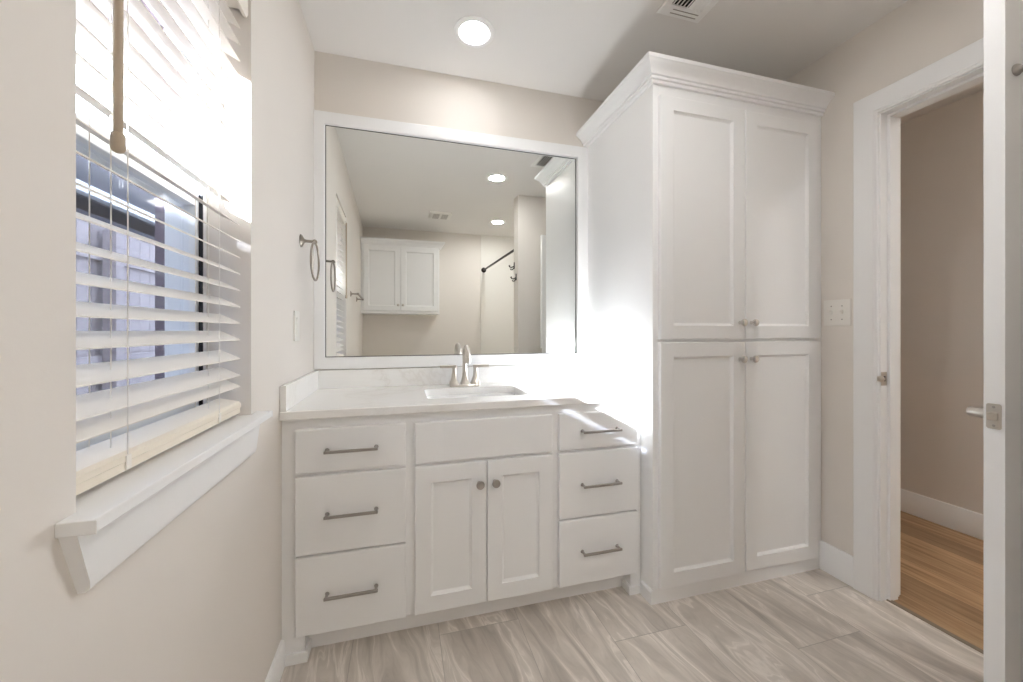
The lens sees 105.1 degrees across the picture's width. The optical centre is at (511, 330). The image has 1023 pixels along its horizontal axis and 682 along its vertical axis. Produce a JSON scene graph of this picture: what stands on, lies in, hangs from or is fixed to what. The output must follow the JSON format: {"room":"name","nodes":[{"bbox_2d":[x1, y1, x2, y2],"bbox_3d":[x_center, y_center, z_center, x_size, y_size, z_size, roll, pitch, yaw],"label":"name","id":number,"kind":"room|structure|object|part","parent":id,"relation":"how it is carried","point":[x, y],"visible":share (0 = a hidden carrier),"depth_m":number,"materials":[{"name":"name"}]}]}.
{"room":"bathroom","nodes":[
{"label":"bathroom","id":0,"kind":"room"},
{"bbox_2d":[141,0,163,379],"bbox_3d":[-0.670,0.114,0.204,0.030,2.833,3.255,0,0,-16],"label":"wall","id":1,"kind":"structure","parent":0,"point":[159,116],"depth_m":1.00,"materials":[{"name":"paint"}]},
{"bbox_2d":[0,0,313,681],"bbox_3d":[-0.567,-0.086,0.233,0.184,2.433,3.255,0,0,-16],"label":"wall","id":2,"kind":"structure","parent":0,"point":[200,600],"depth_m":0.63,"materials":[{"name":"beige paint"}]},
{"bbox_2d":[76,6,206,450],"bbox_3d":[-0.759,-0.327,0.734,0.084,1.146,0.589,0,0,-16],"label":"window","id":3,"kind":"structure","parent":2,"relation":"in","point":[99,149],"depth_m":0.99,"materials":[{"name":"clear glass"}]},
{"bbox_3d":[-0.772,-0.593,0.730,0.028,0.554,0.545,0,0,-16],"label":"sash","id":4,"kind":"part","parent":3,"relation":"part of","materials":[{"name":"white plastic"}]},
{"bbox_2d":[76,0,247,495],"bbox_3d":[-0.649,-0.342,0.764,0.086,1.116,0.582,0,0,-16],"label":"window blind","id":5,"kind":"object","parent":3,"relation":"attached to","point":[204,23],"visible":0.83,"depth_m":0.71,"materials":[{"name":"beige plastic"}]},
{"bbox_3d":[-0.617,-0.330,0.601,0.049,1.051,0.002,0,0,-16],"label":"ladder cord","id":6,"kind":"part","parent":5,"relation":"part of","materials":[{"name":"white fabric"}]},
{"bbox_3d":[-0.618,-0.337,0.605,0.002,1.036,0.002,0,0,-1],"label":"lift cord","id":7,"kind":"part","parent":5,"relation":"part of","materials":[{"name":"white fabric"}]},
{"bbox_3d":[-0.662,0.196,0.755,0.052,0.040,0.564,0,0,-16],"label":"rail","id":8,"kind":"part","parent":5,"relation":"part of","materials":[{"name":"beige wood"}]},
{"bbox_3d":[-0.703,-0.330,0.906,0.049,1.051,0.002,0,0,-16],"label":"ladder cord","id":9,"kind":"part","parent":5,"relation":"part of","materials":[{"name":"white fabric"}]},
{"bbox_3d":[-0.704,-0.337,0.910,0.002,1.036,0.002,0,0,29],"label":"lift cord","id":10,"kind":"part","parent":5,"relation":"part of","materials":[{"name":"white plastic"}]},
{"bbox_3d":[-0.760,-0.327,0.734,0.083,1.146,0.589,0,0,-16],"label":"frame","id":11,"kind":"part","parent":3,"relation":"part of","materials":[{"name":"white plastic"}]},
{"bbox_2d":[55,411,272,593],"bbox_3d":[-0.653,0.278,0.771,0.140,0.104,0.667,0,0,-16],"label":"trim","id":12,"kind":"structure","parent":2,"relation":"attached to","point":[115,517],"depth_m":0.60,"materials":[{"name":"white wood"}]},
{"bbox_2d":[265,639,284,681],"bbox_3d":[-0.401,1.085,0.006,0.013,0.090,2.728,0,0,-16],"label":"baseboard","id":13,"kind":"structure","parent":2,"relation":"attached to","point":[277,667],"depth_m":1.25,"materials":[{"name":"white wood"}]},
{"bbox_2d":[294,311,299,340],"bbox_3d":[-0.822,-0.018,1.504,0.010,0.115,0.070,0,0,-16],"label":"light switch","id":14,"kind":"object","parent":2,"relation":"attached to","point":[296,313],"visible":1,"depth_m":1.49,"materials":[{"name":"white plastic"}]},
{"bbox_2d":[299,234,319,280],"bbox_3d":[-0.819,-0.294,1.588,0.062,0.187,0.160,0,0,-16],"label":"towel ring","id":15,"kind":"object","parent":2,"relation":"attached to","point":[302,240],"visible":1,"depth_m":1.57,"materials":[{"name":"silver metal"}]},
{"bbox_3d":[-0.819,-0.362,1.586,0.062,0.052,0.052,0,0,-16],"label":"post","id":16,"kind":"part","parent":15,"relation":"part of","materials":[{"name":"silver metal"}]},
{"bbox_2d":[314,51,602,369],"bbox_3d":[0.145,-0.086,2.185,2.610,2.433,0.120,0,0,-16],"label":"wall","id":17,"kind":"structure","parent":0,"point":[342,84],"depth_m":1.99,"materials":[{"name":"beige paint"}]},
{"bbox_2d":[314,110,587,369],"bbox_3d":[-0.246,-0.418,2.000,1.386,1.196,0.026,0,0,-16],"label":"mirror","id":18,"kind":"object","parent":17,"relation":"attached to","point":[434,242],"visible":0.94,"depth_m":1.97,"materials":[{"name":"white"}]},
{"bbox_2d":[319,363,587,388],"bbox_3d":[-0.236,0.227,2.003,1.366,0.086,0.024,0,0,-16],"label":"backsplash","id":19,"kind":"structure","parent":17,"relation":"attached to","point":[383,377],"depth_m":1.95,"materials":[{"name":"white stone"}]},
{"bbox_2d":[280,511,983,681],"bbox_3d":[0.939,1.180,1.421,3.725,0.100,4.970,0,0,-16],"label":"floor","id":20,"kind":"structure","parent":0,"point":[808,626],"depth_m":1.44,"materials":[{"name":"grey tile"}]},
{"bbox_2d":[282,401,639,666],"bbox_3d":[-0.172,0.715,1.734,1.385,0.830,0.573,0,0,-16],"label":"vanity cabinet","id":21,"kind":"object","parent":20,"relation":"on","point":[391,523],"visible":0.98,"depth_m":1.46,"materials":[{"name":"white wood"}]},
{"bbox_3d":[-0.742,1.112,1.353,0.081,0.036,0.063,0,0,-16],"label":"foot moulding","id":22,"kind":"part","parent":21,"relation":"part of","materials":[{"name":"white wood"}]},
{"bbox_3d":[-0.557,0.902,1.373,0.360,0.264,0.019,0,0,-16],"label":"drawer","id":23,"kind":"part","parent":21,"relation":"part of","materials":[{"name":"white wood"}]},
{"bbox_3d":[-0.547,0.902,1.337,0.173,0.010,0.009,0,0,-16],"label":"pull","id":24,"kind":"part","parent":21,"relation":"part of","materials":[{"name":"silver metal"}]},
{"bbox_3d":[-0.557,0.629,1.373,0.360,0.265,0.019,0,0,-16],"label":"drawer","id":25,"kind":"part","parent":21,"relation":"part of","materials":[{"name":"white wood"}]},
{"bbox_3d":[-0.547,0.629,1.337,0.173,0.010,0.009,0,0,-16],"label":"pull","id":26,"kind":"part","parent":21,"relation":"part of","materials":[{"name":"silver metal"}]},
{"bbox_3d":[-0.557,0.410,1.373,0.360,0.148,0.019,0,0,-16],"label":"drawer","id":27,"kind":"part","parent":21,"relation":"part of","materials":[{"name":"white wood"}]},
{"bbox_3d":[-0.547,0.410,1.337,0.173,0.010,0.009,0,0,-16],"label":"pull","id":28,"kind":"part","parent":21,"relation":"part of","materials":[{"name":"silver metal"}]},
{"bbox_3d":[-0.225,0.765,1.466,0.266,0.537,0.019,0,0,-16],"label":"door","id":29,"kind":"part","parent":21,"relation":"part of","materials":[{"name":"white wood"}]},
{"bbox_2d":[279,363,643,420],"bbox_3d":[-0.175,0.242,1.748,1.386,0.116,0.547,0,0,-16],"label":"countertop","id":30,"kind":"structure","parent":21,"relation":"on","point":[317,394],"depth_m":1.74,"materials":[{"name":"white stone"}]},
{"bbox_2d":[440,345,488,386],"bbox_3d":[-0.217,0.169,1.874,0.241,0.203,0.136,0,0,-16],"label":"faucet","id":31,"kind":"object","parent":30,"relation":"on","point":[466,359],"visible":1,"depth_m":1.90,"materials":[{"name":"silver metal"}]},
{"bbox_3d":[-0.306,0.174,1.893,0.080,0.014,0.020,0,0,-16],"label":"lever","id":32,"kind":"part","parent":31,"relation":"part of","materials":[{"name":"silver metal"}]},
{"bbox_3d":[-0.279,0.220,1.900,0.045,0.083,0.045,0,0,-16],"label":"handle","id":33,"kind":"part","parent":31,"relation":"part of","materials":[{"name":"silver metal"}]},
{"bbox_3d":[-0.228,0.265,1.915,0.146,0.010,0.052,0,0,-16],"label":"plate","id":34,"kind":"part","parent":31,"relation":"part of","materials":[{"name":"silver metal"}]},
{"bbox_3d":[-0.228,0.231,1.915,0.045,0.061,0.045,0,0,-16],"label":"spout","id":35,"kind":"part","parent":31,"relation":"part of","materials":[{"name":"silver metal"}]},
{"bbox_3d":[-0.178,0.220,1.929,0.045,0.083,0.045,0,0,-16],"label":"handle","id":36,"kind":"part","parent":31,"relation":"part of","materials":[{"name":"silver metal"}]},
{"bbox_3d":[-0.151,0.174,1.936,0.080,0.014,0.020,0,0,-16],"label":"lever","id":37,"kind":"part","parent":31,"relation":"part of","materials":[{"name":"silver metal"}]},
{"bbox_2d":[427,392,516,398],"bbox_3d":[-0.163,0.380,1.730,0.448,0.157,0.294,0,0,-16],"label":"sink","id":38,"kind":"object","parent":30,"relation":"in","point":[499,393],"visible":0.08,"depth_m":1.86,"materials":[{"name":"white ceramic"}]},
{"bbox_3d":[-0.115,1.101,1.569,1.262,0.058,0.012,0,0,-16],"label":"shoe moulding","id":39,"kind":"part","parent":21,"relation":"part of","materials":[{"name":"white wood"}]},
{"bbox_3d":[-0.118,0.578,1.470,0.031,0.031,0.030,0,0,-16],"label":"knob","id":40,"kind":"part","parent":21,"relation":"part of","materials":[{"name":"silver metal"}]},
{"bbox_3d":[-0.059,0.578,1.487,0.031,0.031,0.030,0,0,-16],"label":"knob","id":41,"kind":"part","parent":21,"relation":"part of","materials":[{"name":"silver metal"}]},
{"bbox_3d":[0.034,0.765,1.539,0.266,0.537,0.019,0,0,-16],"label":"door","id":42,"kind":"part","parent":21,"relation":"part of","materials":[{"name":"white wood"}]},
{"bbox_3d":[0.363,0.902,1.631,0.360,0.264,0.019,0,0,-16],"label":"drawer","id":43,"kind":"part","parent":21,"relation":"part of","materials":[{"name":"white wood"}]},
{"bbox_3d":[0.363,0.629,1.631,0.360,0.265,0.019,0,0,-16],"label":"drawer","id":44,"kind":"part","parent":21,"relation":"part of","materials":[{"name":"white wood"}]},
{"bbox_3d":[0.363,0.410,1.631,0.360,0.148,0.019,0,0,-16],"label":"drawer","id":45,"kind":"part","parent":21,"relation":"part of","materials":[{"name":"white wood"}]},
{"bbox_3d":[0.373,0.902,1.595,0.173,0.010,0.009,0,0,-16],"label":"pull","id":46,"kind":"part","parent":21,"relation":"part of","materials":[{"name":"silver metal"}]},
{"bbox_3d":[0.373,0.629,1.595,0.173,0.010,0.009,0,0,-16],"label":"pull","id":47,"kind":"part","parent":21,"relation":"part of","materials":[{"name":"silver metal"}]},
{"bbox_3d":[0.373,0.410,1.595,0.173,0.010,0.009,0,0,-16],"label":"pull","id":48,"kind":"part","parent":21,"relation":"part of","materials":[{"name":"silver metal"}]},
{"bbox_3d":[0.523,1.112,1.708,0.060,0.036,0.063,0,0,-16],"label":"foot moulding","id":49,"kind":"part","parent":21,"relation":"part of","materials":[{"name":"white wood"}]},
{"bbox_2d":[576,51,834,604],"bbox_3d":[0.926,0.015,1.994,0.989,2.229,0.666,0,0,-16],"label":"linen cabinet","id":50,"kind":"object","parent":20,"relation":"on","point":[704,180],"visible":1,"depth_m":1.71,"materials":[{"name":"white wood"}]},
{"bbox_3d":[0.816,0.555,1.672,0.432,1.013,0.019,0,0,-16],"label":"door","id":51,"kind":"part","parent":50,"relation":"part of","materials":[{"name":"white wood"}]},
{"bbox_3d":[0.816,-0.467,1.672,0.432,1.005,0.019,0,0,-16],"label":"door","id":52,"kind":"part","parent":50,"relation":"part of","materials":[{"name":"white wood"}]},
{"bbox_3d":[0.926,-1.058,1.994,0.989,0.081,0.666,0,0,-16],"label":"crown moulding","id":53,"kind":"part","parent":50,"relation":"part of","materials":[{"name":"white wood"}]},
{"bbox_3d":[1.008,1.101,1.772,0.923,0.058,0.074,0,0,-16],"label":"moulding","id":54,"kind":"part","parent":50,"relation":"part of","materials":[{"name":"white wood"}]},
{"bbox_3d":[1.002,0.124,1.698,0.031,0.031,0.030,0,0,-16],"label":"knob","id":55,"kind":"part","parent":50,"relation":"part of","materials":[{"name":"silver metal"}]},
{"bbox_3d":[1.002,-0.035,1.698,0.031,0.031,0.030,0,0,-16],"label":"knob","id":56,"kind":"part","parent":50,"relation":"part of","materials":[{"name":"silver metal"}]},
{"bbox_3d":[1.062,0.124,1.715,0.031,0.031,0.030,0,0,-16],"label":"knob","id":57,"kind":"part","parent":50,"relation":"part of","materials":[{"name":"silver metal"}]},
{"bbox_3d":[1.062,-0.035,1.715,0.031,0.031,0.030,0,0,-16],"label":"knob","id":58,"kind":"part","parent":50,"relation":"part of","materials":[{"name":"silver metal"}]},
{"bbox_3d":[1.233,0.555,1.789,0.428,1.013,0.019,0,0,-16],"label":"door","id":59,"kind":"part","parent":50,"relation":"part of","materials":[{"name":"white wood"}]},
{"bbox_3d":[1.233,-0.467,1.789,0.428,1.005,0.019,0,0,-16],"label":"door","id":60,"kind":"part","parent":50,"relation":"part of","materials":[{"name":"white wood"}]},
{"bbox_2d":[299,0,983,123],"bbox_3d":[0.794,-1.378,1.381,4.025,0.150,4.970,0,0,-16],"label":"ceiling","id":61,"kind":"structure","parent":0,"point":[586,49],"depth_m":1.74,"materials":[{"name":"paint"}]},
{"bbox_2d":[453,15,494,47],"bbox_3d":[-0.163,-1.299,1.710,0.180,0.007,0.180,0,0,-16],"label":"recessed light","id":62,"kind":"object","parent":61,"relation":"in","point":[471,31],"visible":1,"depth_m":1.70,"materials":[{"name":"white metal"}]},
{"bbox_2d":[656,0,718,22],"bbox_3d":[0.733,-1.298,1.474,0.202,0.009,0.323,0,0,-16],"label":"ceiling vent","id":63,"kind":"object","parent":61,"relation":"in","point":[689,10],"visible":1,"depth_m":1.58,"materials":[{"name":"white metal"}]},
{"bbox_2d":[785,0,983,555],"bbox_3d":[1.805,-0.086,0.898,0.110,2.433,3.255,0,0,-16],"label":"wall","id":64,"kind":"structure","parent":0,"point":[916,34],"depth_m":1.76,"materials":[{"name":"beige paint"}]},
{"bbox_2d":[819,540,852,586],"bbox_3d":[1.489,1.064,1.794,0.014,0.132,0.152,0,0,-16],"label":"baseboard","id":65,"kind":"structure","parent":64,"relation":"attached to","point":[834,561],"depth_m":1.79,"materials":[{"name":"white wood"}]},
{"bbox_2d":[824,299,850,325],"bbox_3d":[1.487,-0.082,1.795,0.018,0.118,0.116,0,0,-16],"label":"switch plate","id":66,"kind":"object","parent":64,"relation":"attached to","point":[836,312],"visible":1,"depth_m":1.79,"materials":[{"name":"white plastic"}]},
{"bbox_2d":[853,38,983,600],"bbox_3d":[1.683,0.066,1.333,0.146,2.128,0.844,0,0,-16],"label":"trim","id":67,"kind":"structure","parent":64,"relation":"attached to","point":[876,117],"depth_m":1.64,"materials":[{"name":"white wood"}]},
{"bbox_3d":[1.557,0.202,1.639,0.034,0.057,0.003,0,0,-16],"label":"strike plate","id":68,"kind":"part","parent":67,"relation":"part of","materials":[{"name":"silver metal"}]},
{"bbox_3d":[1.744,0.068,1.350,0.018,2.125,0.838,0,0,-16],"label":"hall casing","id":69,"kind":"part","parent":67,"relation":"part of","materials":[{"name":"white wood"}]},
{"bbox_2d":[886,599,983,653],"bbox_3d":[1.668,1.129,1.329,0.020,0.006,0.658,0,0,-16],"label":"trim","id":70,"kind":"structure","parent":64,"relation":"attached to","point":[967,643],"depth_m":1.49,"materials":[{"name":"brown"}]},
{"bbox_2d":[966,0,1022,681],"bbox_3d":[1.401,0.113,0.954,0.653,2.010,0.151,0,0,-11],"label":"door","id":71,"kind":"structure","parent":64,"relation":"in","point":[1002,411],"depth_m":0.88,"materials":[{"name":"white wood"}]},
{"bbox_3d":[1.203,0.201,0.964,0.130,0.025,0.056,0,0,-11],"label":"lever","id":72,"kind":"part","parent":71,"relation":"part of","materials":[{"name":"silver metal"}]},
{"bbox_3d":[1.092,0.194,0.887,0.003,0.057,0.025,0,0,-11],"label":"latch plate","id":73,"kind":"part","parent":71,"relation":"part of","materials":[{"name":"silver metal"}]},
{"bbox_2d":[900,90,983,514],"bbox_3d":[2.674,-0.086,1.908,0.120,2.433,4.970,0,0,-16],"label":"wall","id":74,"kind":"structure","parent":0,"point":[942,148],"depth_m":2.28,"materials":[{"name":"beige paint"}]},
{"bbox_2d":[900,488,983,540],"bbox_3d":[2.607,1.062,1.899,0.014,0.135,4.750,0,0,-16],"label":"baseboard","id":75,"kind":"structure","parent":74,"relation":"attached to","point":[965,521],"depth_m":2.27,"materials":[{"name":"white wood"}]},
{"label":"outside","id":76,"kind":"structure","parent":0,"visible":0},
{"bbox_3d":[-7.841,1.555,0.918,13.395,0.050,34.000,0,0,-16],"label":"ground","id":77,"kind":"structure","parent":76,"visible":0},
{"bbox_2d":[76,219,154,394],"bbox_3d":[-3.175,0.361,3.272,0.149,2.338,20.015,0,0,-16],"label":"fence","id":78,"kind":"object","parent":77,"relation":"on","point":[99,236],"visible":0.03,"depth_m":3.00,"materials":[{"name":"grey wood"}]},
{"bbox_3d":[-3.075,0.380,3.027,0.087,2.300,0.090,0,0,-16],"label":"post","id":79,"kind":"part","parent":78,"relation":"part of","materials":[{"name":"grey wood"}]},
{"bbox_3d":[-3.204,-0.575,3.256,0.038,0.090,20.000,0,0,-16],"label":"rail","id":80,"kind":"part","parent":78,"relation":"part of","materials":[{"name":"grey wood"}]},
{"bbox_3d":[-3.204,0.235,3.256,0.038,0.090,20.000,0,0,-16],"label":"rail","id":81,"kind":"part","parent":78,"relation":"part of","materials":[{"name":"grey wood"}]},
{"bbox_2d":[76,154,154,244],"bbox_3d":[-7.531,-1.295,1.524,6.320,5.650,25.800,0,0,-16],"label":"neighbor house","id":82,"kind":"structure","parent":77,"relation":"on","point":[141,200],"depth_m":5.79,"materials":[{"name":"grey"}]},
{"bbox_2d":[76,0,154,92],"bbox_3d":[-1.397,0.160,1.426,0.160,2.740,10.500,0,0,-16],"label":"beam","id":83,"kind":"structure","parent":77,"relation":"on","point":[81,16],"depth_m":1.36,"materials":[{"name":"white paint"}]}
]}

